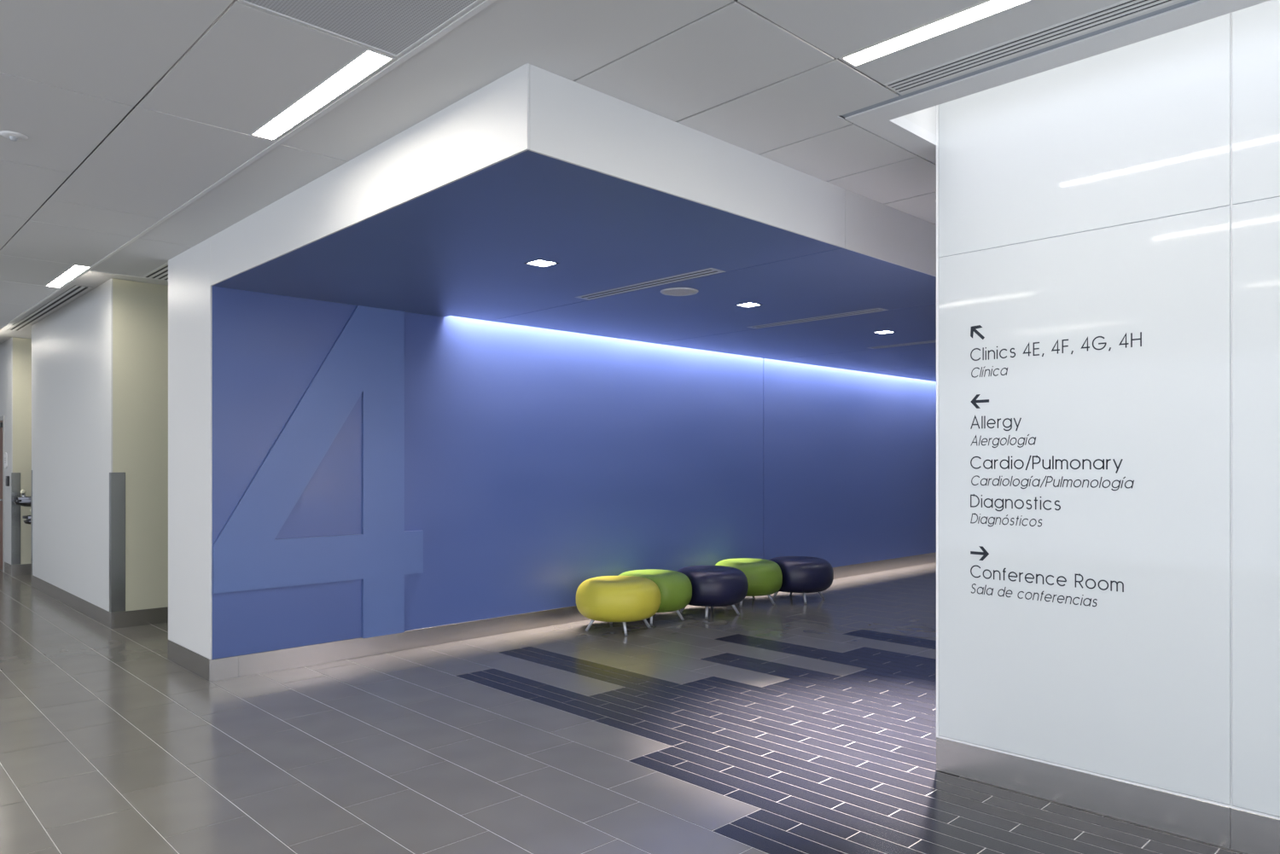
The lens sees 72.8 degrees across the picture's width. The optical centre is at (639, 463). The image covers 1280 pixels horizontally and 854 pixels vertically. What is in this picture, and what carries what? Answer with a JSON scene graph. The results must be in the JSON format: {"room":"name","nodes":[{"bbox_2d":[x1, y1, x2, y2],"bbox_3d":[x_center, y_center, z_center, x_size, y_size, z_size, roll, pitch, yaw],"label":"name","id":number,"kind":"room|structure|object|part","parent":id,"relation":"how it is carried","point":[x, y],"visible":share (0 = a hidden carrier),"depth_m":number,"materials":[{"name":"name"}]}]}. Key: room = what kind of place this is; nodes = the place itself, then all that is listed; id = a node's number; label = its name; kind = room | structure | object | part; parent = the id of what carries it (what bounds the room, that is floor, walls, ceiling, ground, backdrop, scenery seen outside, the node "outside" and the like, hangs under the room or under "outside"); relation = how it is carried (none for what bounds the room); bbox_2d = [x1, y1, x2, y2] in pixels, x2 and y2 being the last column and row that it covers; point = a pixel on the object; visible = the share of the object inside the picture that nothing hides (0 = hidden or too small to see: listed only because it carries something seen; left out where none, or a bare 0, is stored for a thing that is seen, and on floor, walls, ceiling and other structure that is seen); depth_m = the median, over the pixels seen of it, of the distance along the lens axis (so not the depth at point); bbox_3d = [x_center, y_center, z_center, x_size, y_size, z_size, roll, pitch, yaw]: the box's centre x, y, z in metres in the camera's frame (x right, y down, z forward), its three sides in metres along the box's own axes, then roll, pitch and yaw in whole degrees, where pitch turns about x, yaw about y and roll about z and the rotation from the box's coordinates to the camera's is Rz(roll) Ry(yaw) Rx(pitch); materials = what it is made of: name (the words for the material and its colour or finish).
{"room":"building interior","nodes":[
{"label":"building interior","id":0,"kind":"room"},
{"bbox_2d":[0,337,31,564],"bbox_3d":[-8.671,-0.170,12.415,0.683,3.400,3.899,0,0,-44],"label":"wall","id":1,"kind":"structure","parent":0,"point":[15,353],"depth_m":11.88,"materials":[{"name":"grey paint"}]},
{"bbox_2d":[0,415,4,571],"bbox_3d":[-9.338,0.430,12.597,0.052,2.199,1.106,0,0,-44],"label":"door","id":2,"kind":"structure","parent":1,"relation":"in","point":[2,418],"depth_m":12.34,"materials":[{"name":"brown paint"}]},
{"bbox_2d":[4,452,7,468],"bbox_3d":[-8.836,-0.040,12.088,0.013,0.220,0.198,0,0,-44],"label":"wall sign","id":3,"kind":"object","parent":1,"relation":"attached to","point":[5,453],"visible":1,"depth_m":12.06,"materials":[{"name":"white plastic"}]},
{"bbox_2d":[5,476,9,486],"bbox_3d":[-8.702,0.245,11.939,0.029,0.140,0.110,0,0,-44],"label":"card reader","id":4,"kind":"object","parent":1,"relation":"attached to","point":[7,477],"visible":1,"depth_m":11.90,"materials":[{"name":"black metal"}]},
{"bbox_2d":[4,561,31,575],"bbox_3d":[-8.540,1.456,12.185,0.552,0.148,0.592,0,0,-44],"label":"baseboard","id":5,"kind":"structure","parent":1,"relation":"attached to","point":[23,569],"depth_m":11.87,"materials":[{"name":"silver metal"}]},
{"bbox_3d":[-8.333,1.456,11.983,0.537,0.148,0.014,0,0,-44],"label":"baseboard","id":6,"kind":"part","parent":5,"relation":"part of","materials":[{"name":"silver metal"}]},
{"bbox_2d":[12,489,31,524],"bbox_3d":[-7.854,0.530,11.452,0.584,0.900,1.220,0,0,-44],"label":"fountain","id":7,"kind":"object","parent":1,"relation":"attached to","point":[24,501],"visible":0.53,"depth_m":11.47,"materials":[{"name":"grey metal"}]},
{"bbox_2d":[12,489,31,506],"bbox_3d":[-8.106,0.464,11.709,0.579,0.232,0.408,0,0,-44],"label":"basin","id":8,"kind":"object","parent":7,"relation":"in","point":[24,501],"depth_m":11.48,"materials":[{"name":"grey metal"}]},
{"bbox_2d":[22,508,31,524],"bbox_3d":[-7.626,0.684,11.213,0.579,0.232,0.408,0,0,-44],"label":"basin","id":9,"kind":"object","parent":7,"relation":"in","point":[28,518],"depth_m":10.98,"materials":[{"name":"grey"}]},
{"bbox_2d":[31,278,168,612],"bbox_3d":[-4.093,-0.170,11.461,5.933,3.400,3.846,0,0,-44],"label":"wall","id":10,"kind":"structure","parent":0,"point":[100,360],"depth_m":8.31,"materials":[{"name":"grey paint"}]},
{"bbox_2d":[31,575,168,628],"bbox_3d":[-4.093,1.456,11.461,5.933,0.148,3.844,0,0,-44],"label":"baseboard","id":11,"kind":"structure","parent":10,"relation":"attached to","point":[127,619],"depth_m":8.32,"materials":[{"name":"silver metal"}]},
{"bbox_3d":[-2.755,1.456,10.090,5.918,0.148,0.014,0,0,-44],"label":"baseboard","id":12,"kind":"part","parent":11,"relation":"part of","materials":[{"name":"silver metal"}]},
{"bbox_2d":[168,237,936,659],"bbox_3d":[0.916,-0.026,10.526,11.837,3.112,0.993,0,0,-44],"label":"wall","id":13,"kind":"structure","parent":0,"point":[337,471],"depth_m":7.53,"materials":[{"name":"blue paint"}]},
{"bbox_2d":[167,640,209,681],"bbox_3d":[-3.343,1.452,6.424,0.014,0.155,0.960,0,0,-44],"label":"baseboard","id":14,"kind":"structure","parent":13,"relation":"attached to","point":[197,664],"depth_m":6.39,"materials":[{"name":"silver metal"}]},
{"bbox_3d":[-3.338,-0.104,6.420,0.012,2.956,0.972,0,0,-44],"label":"panel","id":15,"kind":"part","parent":13,"relation":"part of","materials":[{"name":"white paint"}]},
{"bbox_3d":[-0.761,-0.098,8.246,6.230,2.944,0.012,0,0,-44],"label":"wall panel","id":16,"kind":"part","parent":13,"relation":"part of","materials":[{"name":"blue paint"}]},
{"bbox_2d":[209,552,936,682],"bbox_3d":[1.244,1.452,10.187,11.838,0.155,0.014,0,0,-44],"label":"baseboard","id":17,"kind":"structure","parent":13,"relation":"attached to","point":[286,659],"depth_m":7.15,"materials":[{"name":"silver metal"}]},
{"bbox_3d":[-1.776,1.452,7.262,3.046,0.155,0.014,0,0,-44],"label":"baseboard","id":18,"kind":"part","parent":17,"relation":"part of","materials":[{"name":"silver metal"}]},
{"bbox_3d":[0.414,1.452,9.383,3.048,0.155,0.014,0,0,-44],"label":"baseboard","id":19,"kind":"part","parent":17,"relation":"part of","materials":[{"name":"silver metal"}]},
{"bbox_3d":[2.605,1.452,11.505,3.048,0.155,0.014,0,0,-44],"label":"baseboard","id":20,"kind":"part","parent":17,"relation":"part of","materials":[{"name":"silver metal"}]},
{"bbox_3d":[4.598,1.452,13.436,2.498,0.155,0.014,0,0,-44],"label":"baseboard","id":21,"kind":"part","parent":17,"relation":"part of","materials":[{"name":"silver metal"}]},
{"bbox_3d":[3.057,-0.098,11.944,4.377,2.944,0.012,0,0,-44],"label":"wall panel","id":22,"kind":"part","parent":13,"relation":"part of","materials":[{"name":"blue paint"}]},
{"bbox_2d":[210,63,936,381],"bbox_3d":[2.164,-1.411,8.519,10.837,0.340,3.688,0,0,-44],"label":"soffit","id":23,"kind":"structure","parent":0,"point":[445,216],"depth_m":5.02,"materials":[{"name":"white paint"}]},
{"bbox_3d":[-1.720,-1.411,4.750,0.012,0.340,3.678,0,0,-44],"label":"fascia panel","id":24,"kind":"part","parent":23,"relation":"part of","materials":[{"name":"white paint"}]},
{"bbox_3d":[-0.915,-1.247,5.537,2.238,0.012,3.664,0,0,-44],"label":"underside panel","id":25,"kind":"part","parent":23,"relation":"part of","materials":[{"name":"blue paint"}]},
{"bbox_2d":[524,259,558,267],"bbox_3d":[-0.611,-1.247,5.385,0.155,0.016,0.155,0,0,-44],"label":"recessed light","id":26,"kind":"object","parent":23,"relation":"attached to","point":[540,263],"visible":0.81,"depth_m":5.39,"materials":[{"name":"white metal"}]},
{"bbox_2d":[574,267,725,300],"bbox_3d":[0.032,-1.245,6.048,0.142,0.012,1.355,0,0,-44],"label":"diffuser","id":27,"kind":"object","parent":23,"relation":"attached to","point":[707,271],"visible":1,"depth_m":5.99,"materials":[{"name":"black"}]},
{"bbox_2d":[660,287,698,296],"bbox_3d":[0.284,-1.236,6.268,0.276,0.009,0.276,0,0,-44],"label":"ceiling speaker","id":28,"kind":"object","parent":23,"relation":"attached to","point":[674,291],"visible":1,"depth_m":6.25,"materials":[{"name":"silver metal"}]},
{"bbox_2d":[663,289,694,295],"bbox_3d":[0.284,-1.236,6.268,0.224,0.002,0.224,0,0,-44],"label":"speaker grille","id":29,"kind":"object","parent":28,"relation":"attached to","point":[666,292],"depth_m":6.26,"materials":[{"name":"white metal"}]},
{"bbox_3d":[0.370,-1.411,4.223,2.255,0.340,0.012,0,0,-44],"label":"fascia panel","id":30,"kind":"part","parent":23,"relation":"part of","materials":[{"name":"white paint"}]},
{"bbox_3d":[0.654,-1.247,6.992,2.029,0.012,3.570,0,0,-44],"label":"underside panel","id":31,"kind":"part","parent":23,"relation":"part of","materials":[{"name":"blue paint"}]},
{"bbox_2d":[734,302,762,308],"bbox_3d":[0.851,-1.247,6.800,0.155,0.016,0.155,0,0,-44],"label":"recessed light","id":32,"kind":"object","parent":23,"relation":"attached to","point":[745,305],"visible":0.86,"depth_m":6.82,"materials":[{"name":"white metal"}]},
{"bbox_3d":[2.117,-1.247,8.409,2.032,0.012,3.570,0,0,-44],"label":"underside panel","id":33,"kind":"part","parent":23,"relation":"part of","materials":[{"name":"blue laminate"}]},
{"bbox_2d":[746,308,889,328],"bbox_3d":[1.492,-1.245,7.463,0.142,0.012,1.355,0,0,-44],"label":"diffuser","id":34,"kind":"object","parent":23,"relation":"attached to","point":[875,310],"visible":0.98,"depth_m":7.41,"materials":[{"name":"black"}]},
{"bbox_3d":[3.578,-1.247,9.824,2.024,0.012,3.570,0,0,-44],"label":"underside panel","id":35,"kind":"part","parent":23,"relation":"part of","materials":[{"name":"blue laminate"}]},
{"bbox_2d":[872,330,896,334],"bbox_3d":[2.313,-1.247,8.216,0.155,0.016,0.155,0,0,-44],"label":"recessed light","id":36,"kind":"object","parent":23,"relation":"attached to","point":[886,331],"visible":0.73,"depth_m":8.23,"materials":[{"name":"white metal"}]},
{"bbox_3d":[1.995,-1.411,5.797,2.264,0.340,0.012,0,0,-44],"label":"fascia panel","id":37,"kind":"part","parent":23,"relation":"part of","materials":[{"name":"white paint"}]},
{"bbox_2d":[866,340,936,349],"bbox_3d":[2.952,-1.245,8.877,0.142,0.012,1.355,0,0,-44],"label":"diffuser","id":38,"kind":"object","parent":23,"relation":"attached to","point":[929,341],"visible":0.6,"depth_m":9.10,"materials":[{"name":"black metal"}]},
{"bbox_3d":[5.198,-1.247,11.393,2.474,0.012,3.570,0,0,-44],"label":"underside panel","id":39,"kind":"part","parent":23,"relation":"part of","materials":[{"name":"blue laminate"}]},
{"bbox_2d":[0,562,1245,853],"bbox_3d":[-1.301,1.590,7.093,20.000,0.120,22.000,0,0,-44],"label":"floor","id":40,"kind":"structure","parent":0,"point":[790,725],"depth_m":4.68,"materials":[{"name":"grey tile"}]},
{"bbox_2d":[576,576,660,635],"bbox_3d":[-0.226,1.302,7.967,0.713,0.469,0.785,0,0,-44],"label":"pouf","id":41,"kind":"object","parent":40,"relation":"on","point":[611,599],"visible":1,"depth_m":7.70,"materials":[{"name":"yellow leather"}]},
{"bbox_3d":[-0.439,1.448,7.931,0.111,0.153,0.033,0,0,-12],"label":"leg","id":42,"kind":"part","parent":41,"relation":"part of","materials":[{"name":"silver metal"}]},
{"bbox_3d":[-0.137,1.448,7.754,0.033,0.153,0.111,0,0,-14],"label":"leg","id":43,"kind":"part","parent":41,"relation":"part of","materials":[{"name":"silver metal"}]},
{"bbox_3d":[0.039,1.448,8.053,0.111,0.153,0.033,0,0,-12],"label":"leg","id":44,"kind":"part","parent":41,"relation":"part of","materials":[{"name":"silver metal"}]},
{"bbox_2d":[618,569,692,625],"bbox_3d":[0.134,1.302,8.489,0.676,0.469,0.785,0,0,-44],"label":"pouf","id":45,"kind":"object","parent":40,"relation":"on","point":[675,588],"visible":0.59,"depth_m":8.21,"materials":[{"name":"green leather"}]},
{"bbox_3d":[0.368,1.448,8.466,0.111,0.153,0.033,0,0,1],"label":"leg","id":46,"kind":"part","parent":45,"relation":"part of","materials":[{"name":"silver metal"}]},
{"bbox_2d":[676,565,748,618],"bbox_3d":[0.719,1.302,8.837,0.748,0.469,0.785,0,0,-44],"label":"pouf","id":47,"kind":"object","parent":40,"relation":"on","point":[712,586],"visible":0.85,"depth_m":8.51,"materials":[{"name":"blue leather"}]},
{"bbox_3d":[0.663,1.448,8.581,0.033,0.153,0.111,0,0,8],"label":"leg","id":48,"kind":"part","parent":47,"relation":"part of","materials":[{"name":"silver metal"}]},
{"bbox_3d":[0.948,1.448,8.779,0.112,0.153,0.032,0,0,12],"label":"leg","id":49,"kind":"part","parent":47,"relation":"part of","materials":[{"name":"silver metal"}]},
{"bbox_2d":[715,558,782,607],"bbox_3d":[1.138,1.302,9.483,0.703,0.469,0.784,0,0,-21],"label":"pouf","id":50,"kind":"object","parent":40,"relation":"on","point":[765,577],"visible":0.68,"depth_m":9.20,"materials":[{"name":"green leather"}]},
{"bbox_3d":[1.405,1.448,9.409,0.111,0.153,0.033,0,0,23],"label":"leg","id":51,"kind":"part","parent":50,"relation":"part of","materials":[{"name":"silver metal"}]},
{"bbox_2d":[768,556,833,604],"bbox_3d":[1.808,1.302,9.742,0.704,0.469,0.784,0,0,-20],"label":"pouf","id":52,"kind":"object","parent":40,"relation":"on","point":[800,574],"visible":0.77,"depth_m":9.41,"materials":[{"name":"leather"}]},
{"bbox_3d":[1.794,1.448,9.482,0.033,0.153,0.111,0,0,-3],"label":"leg","id":53,"kind":"part","parent":52,"relation":"part of","materials":[{"name":"silver metal"}]},
{"bbox_2d":[0,0,1269,343],"bbox_3d":[-1.301,-1.844,7.093,20.000,0.532,22.000,0,0,-44],"label":"ceiling","id":54,"kind":"structure","parent":0,"point":[138,119],"depth_m":3.67,"materials":[{"name":"grey paint"}]},
{"bbox_2d":[0,130,28,141],"bbox_3d":[-3.022,-1.569,4.187,0.116,0.026,0.116,0,0,-44],"label":"smoke detector","id":55,"kind":"object","parent":54,"relation":"attached to","point":[14,136],"visible":1,"depth_m":4.17,"materials":[{"name":"white plastic"}]},
{"bbox_2d":[6,285,93,331],"bbox_3d":[-6.704,-1.712,9.760,0.140,0.012,3.850,0,0,-44],"label":"ceiling vent","id":56,"kind":"object","parent":54,"relation":"in","point":[77,290],"visible":1,"depth_m":9.46,"materials":[{"name":"black metal"}]},
{"bbox_2d":[46,264,90,287],"bbox_3d":[-4.866,-1.596,7.367,0.110,0.032,1.145,0,0,-44],"label":"recessed light","id":57,"kind":"object","parent":54,"relation":"in","point":[74,270],"visible":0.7,"depth_m":7.35,"materials":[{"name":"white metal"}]},
{"bbox_2d":[141,262,168,280],"bbox_3d":[-3.725,-1.586,6.997,0.215,0.012,1.235,0,0,-44],"label":"ceiling vent","id":58,"kind":"object","parent":54,"relation":"in","point":[160,273],"visible":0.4,"depth_m":7.25,"materials":[{"name":"black metal"}]},
{"bbox_3d":[-3.759,-1.581,6.964,0.024,0.003,1.227,0,0,-44],"label":"blade","id":59,"kind":"part","parent":58,"relation":"part of","materials":[{"name":"white metal"}]},
{"bbox_3d":[-3.725,-1.581,6.997,0.024,0.003,1.227,0,0,-44],"label":"blade","id":60,"kind":"part","parent":58,"relation":"part of","materials":[{"name":"white metal"}]},
{"bbox_2d":[250,47,393,140],"bbox_3d":[-1.417,-1.596,3.782,0.110,0.032,1.195,0,0,-44],"label":"recessed light","id":61,"kind":"object","parent":54,"relation":"in","point":[369,61],"visible":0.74,"depth_m":3.71,"materials":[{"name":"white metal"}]},
{"bbox_2d":[238,0,481,57],"bbox_3d":[-0.739,-1.589,2.740,0.594,0.016,1.205,0,0,-44],"label":"ceiling vent","id":62,"kind":"object","parent":54,"relation":"in","point":[392,27],"visible":1,"depth_m":3.07,"materials":[{"name":"white metal"}]},
{"bbox_2d":[840,0,1032,66],"bbox_3d":[1.246,-1.596,2.984,0.102,0.032,1.223,0,0,-44],"label":"recessed light","id":63,"kind":"object","parent":54,"relation":"in","point":[986,8],"visible":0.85,"depth_m":3.17,"materials":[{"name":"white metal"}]},
{"bbox_3d":[1.381,-1.585,3.120,0.485,0.006,1.235,0,0,-44],"label":"panel","id":64,"kind":"part","parent":54,"relation":"part of","materials":[{"name":"white tile"}]},
{"bbox_2d":[884,0,1180,93],"bbox_3d":[1.495,-1.586,3.225,0.132,0.012,1.233,0,0,-44],"label":"ceiling vent","id":65,"kind":"object","parent":54,"relation":"in","point":[1126,8],"visible":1,"depth_m":3.25,"materials":[{"name":"black metal"}]},
{"bbox_2d":[936,0,1279,820],"bbox_3d":[7.468,-0.270,5.200,9.835,3.600,7.079,0,0,-44],"label":"wall","id":66,"kind":"structure","parent":0,"point":[1108,224],"depth_m":3.73,"materials":[{"name":"white glass"}]},
{"bbox_3d":[1.912,-1.521,3.876,0.008,0.998,1.222,0,0,-44],"label":"glass panel","id":67,"kind":"part","parent":66,"relation":"part of","materials":[{"name":"white glass"}]},
{"bbox_3d":[1.912,0.168,3.876,0.008,2.370,1.222,0,0,-44],"label":"glass panel","id":68,"kind":"part","parent":66,"relation":"part of","materials":[{"name":"white glass"}]},
{"bbox_2d":[936,737,1279,853],"bbox_3d":[3.905,1.446,1.819,0.008,0.165,6.979,0,0,-44],"label":"baseboard","id":69,"kind":"structure","parent":66,"relation":"attached to","point":[1234,829],"depth_m":3.72,"materials":[{"name":"silver metal"}]},
{"bbox_3d":[3.327,1.446,2.415,0.008,0.165,2.840,0,0,-44],"label":"baseboard","id":70,"kind":"part","parent":69,"relation":"part of","materials":[{"name":"silver metal"}]},
{"bbox_3d":[2.768,-1.521,2.993,0.008,0.998,1.222,0,0,-44],"label":"glass panel","id":71,"kind":"part","parent":66,"relation":"part of","materials":[{"name":"white glass"}]},
{"bbox_3d":[2.768,0.168,2.993,0.008,2.370,1.222,0,0,-44],"label":"glass panel","id":72,"kind":"part","parent":66,"relation":"part of","materials":[{"name":"white"}]}
]}

